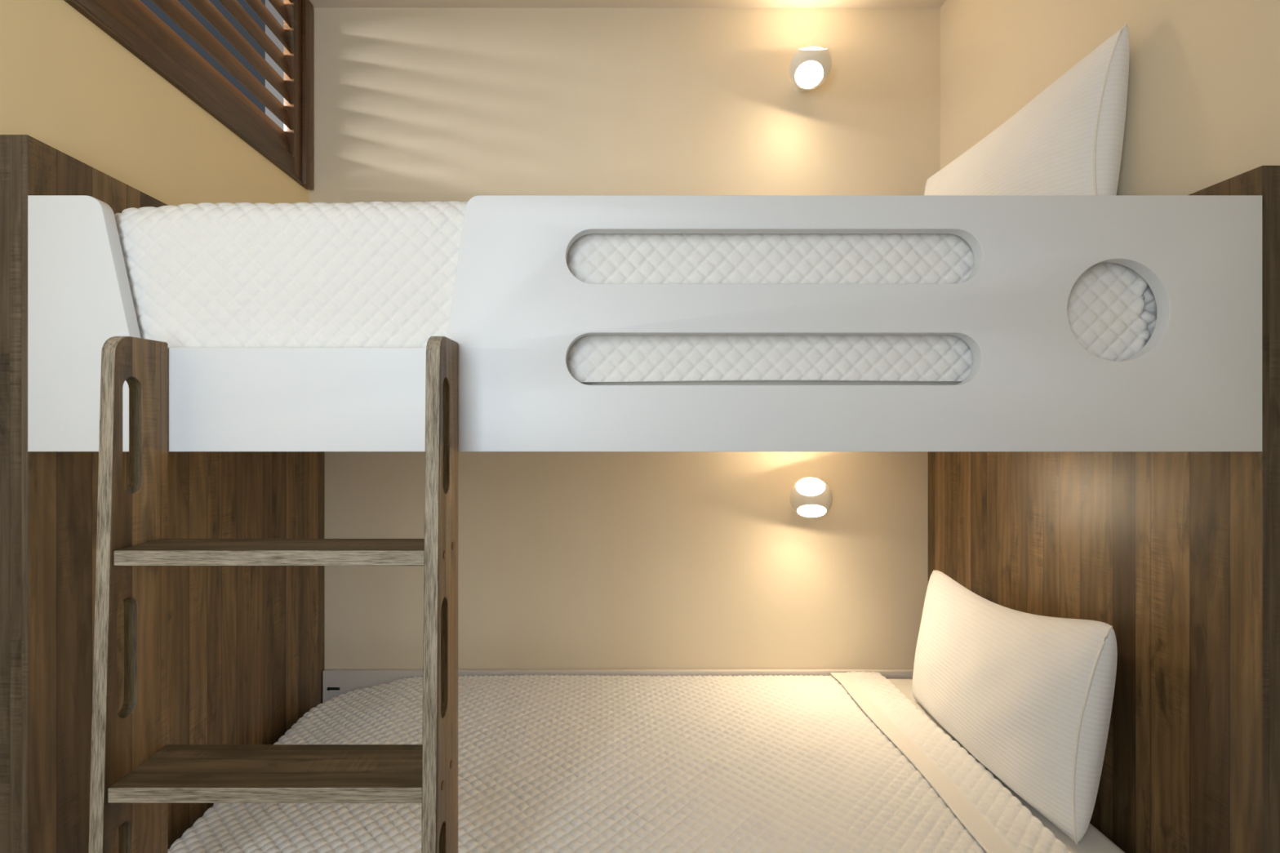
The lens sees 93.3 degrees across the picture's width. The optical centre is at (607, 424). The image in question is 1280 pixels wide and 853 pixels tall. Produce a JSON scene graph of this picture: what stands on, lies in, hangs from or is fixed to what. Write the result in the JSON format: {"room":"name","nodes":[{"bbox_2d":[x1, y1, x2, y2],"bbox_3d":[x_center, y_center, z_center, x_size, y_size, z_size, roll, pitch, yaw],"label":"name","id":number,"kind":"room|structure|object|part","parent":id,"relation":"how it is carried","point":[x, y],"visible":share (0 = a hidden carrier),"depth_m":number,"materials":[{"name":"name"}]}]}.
{"room":"dormitory","nodes":[
{"label":"dormitory","id":0,"kind":"room"},
{"bbox_2d":[0,0,309,205],"bbox_3d":[-1.066,-0.034,0.759,0.100,2.768,2.579,0,0,0],"label":"wall","id":1,"kind":"structure","parent":0,"point":[67,85],"depth_m":1.24,"materials":[{"name":"beige paint"}]},
{"bbox_2d":[64,0,312,189],"bbox_3d":[-1.056,-1.105,1.448,0.120,0.624,1.176,0,0,0],"label":"shutter","id":2,"kind":"object","parent":1,"relation":"attached to","point":[282,135],"visible":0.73,"depth_m":1.69,"materials":[{"name":"brown wood"}]},
{"bbox_3d":[-1.056,-1.105,2.010,0.120,0.624,0.051,0,0,0],"label":"frame post","id":3,"kind":"part","parent":2,"relation":"part of","materials":[{"name":"brown wood"}]},
{"bbox_2d":[309,8,940,670],"bbox_3d":[0.057,-0.034,2.099,2.345,2.768,0.100,0,0,0],"label":"wall","id":4,"kind":"structure","parent":0,"point":[567,560],"depth_m":2.05,"materials":[{"name":"beige paint"}]},
{"bbox_2d":[789,48,831,92],"bbox_3d":[0.655,-1.161,1.968,0.132,0.131,0.160,0,0,0],"label":"wall lamp","id":5,"kind":"object","parent":4,"relation":"attached to","point":[809,68],"visible":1,"depth_m":1.95,"materials":[{"name":"white plastic"}]},
{"bbox_3d":[0.655,-1.161,2.029,0.060,0.060,0.040,0,0,0],"label":"wall plate","id":6,"kind":"part","parent":5,"relation":"part of","materials":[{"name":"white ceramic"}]},
{"bbox_2d":[789,477,832,517],"bbox_3d":[0.658,0.236,1.968,0.132,0.131,0.160,0,0,0],"label":"wall lamp","id":7,"kind":"object","parent":4,"relation":"attached to","point":[810,497],"visible":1,"depth_m":1.96,"materials":[{"name":"white ceramic"}]},
{"bbox_3d":[0.658,0.236,2.029,0.060,0.060,0.040,0,0,0],"label":"wall plate","id":8,"kind":"part","parent":7,"relation":"part of","materials":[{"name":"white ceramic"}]},
{"bbox_2d":[309,0,946,8],"bbox_3d":[0.057,-1.468,0.759,2.345,0.100,2.779,0,0,0],"label":"ceiling","id":9,"kind":"structure","parent":0,"point":[316,3],"depth_m":2.03,"materials":[{"name":"paint"}]},
{"bbox_2d":[940,0,1279,195],"bbox_3d":[1.179,-0.034,0.759,0.100,2.768,2.579,0,0,0],"label":"wall","id":10,"kind":"structure","parent":0,"point":[1202,111],"depth_m":1.25,"materials":[{"name":"beige paint"}]},
{"bbox_3d":[0.056,1.400,0.760,2.345,0.100,2.779,0,0,0],"label":"floor","id":11,"kind":"structure","parent":0,"visible":0},
{"bbox_2d":[88,336,457,852],"bbox_3d":[-0.498,0.607,0.922,0.504,1.486,0.152,0,0,0],"label":"ladder","id":12,"kind":"object","parent":11,"relation":"on","point":[135,773],"visible":1,"depth_m":0.91,"materials":[{"name":"brown wood"}]},
{"bbox_3d":[-0.738,0.607,0.922,0.022,1.486,0.152,0,0,0],"label":"rail","id":13,"kind":"part","parent":12,"relation":"part of","materials":[{"name":"brown wood"}]},
{"bbox_3d":[-0.258,0.607,0.922,0.022,1.486,0.152,0,0,0],"label":"rail","id":14,"kind":"part","parent":12,"relation":"part of","materials":[{"name":"brown wood"}]},
{"bbox_2d":[0,134,1279,852],"bbox_3d":[0.057,0.434,1.524,2.143,1.832,1.048,0,0,0],"label":"bunk bed","id":15,"kind":"object","parent":11,"relation":"on","point":[1138,495],"visible":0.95,"depth_m":1.00,"materials":[{"name":"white wood"}]},
{"bbox_3d":[-0.989,0.434,1.524,0.052,1.832,1.048,0,0,0],"label":"panel","id":16,"kind":"part","parent":15,"relation":"part of","materials":[{"name":"brown wood"}]},
{"bbox_2d":[114,200,1156,382],"bbox_3d":[0.040,-0.214,1.524,1.861,0.385,0.983,0,0,0],"label":"quilt","id":17,"kind":"object","parent":15,"relation":"on","point":[373,274],"visible":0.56,"depth_m":1.04,"materials":[{"name":"beige fabric"}]},
{"bbox_3d":[0.061,-0.168,1.012,2.049,0.426,0.025,0,0,0],"label":"guard rail","id":18,"kind":"part","parent":15,"relation":"part of","materials":[{"name":"white laminate"}]},
{"bbox_2d":[580,380,962,385],"bbox_3d":[0.103,-0.199,1.539,1.926,0.358,0.962,0,0,0],"label":"mattress","id":19,"kind":"object","parent":15,"relation":"on","point":[695,382],"visible":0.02,"depth_m":1.06,"materials":[{"name":"white fabric"}]},
{"bbox_2d":[924,23,1129,195],"bbox_3d":[1.023,-0.620,1.596,0.176,0.452,0.666,0,0,-12],"label":"pillow","id":20,"kind":"object","parent":19,"relation":"on","point":[1068,140],"visible":0.45,"depth_m":1.34,"materials":[{"name":"white fabric"}]},
{"bbox_2d":[888,679,1124,852],"bbox_3d":[0.101,1.000,1.534,1.891,0.318,0.957,0,0,0],"label":"mattress","id":21,"kind":"object","parent":15,"relation":"on","point":[1093,841],"visible":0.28,"depth_m":1.25,"materials":[{"name":"white fabric"}]},
{"bbox_2d":[168,671,1072,852],"bbox_3d":[-0.010,1.031,1.533,1.843,0.424,0.969,0,0,0],"label":"quilt","id":22,"kind":"object","parent":21,"relation":"on","point":[837,762],"visible":0.88,"depth_m":1.43,"materials":[{"name":"beige fabric"}]},
{"bbox_2d":[911,570,1117,844],"bbox_3d":[0.951,0.617,1.515,0.175,0.438,0.659,0,0,0],"label":"pillow","id":23,"kind":"object","parent":21,"relation":"on","point":[1029,696],"visible":1,"depth_m":1.31,"materials":[{"name":"white fabric"}]},
{"bbox_3d":[1.107,0.460,1.524,0.042,1.781,1.048,0,0,0],"label":"panel","id":24,"kind":"part","parent":15,"relation":"part of","materials":[{"name":"brown wood"}]}
]}

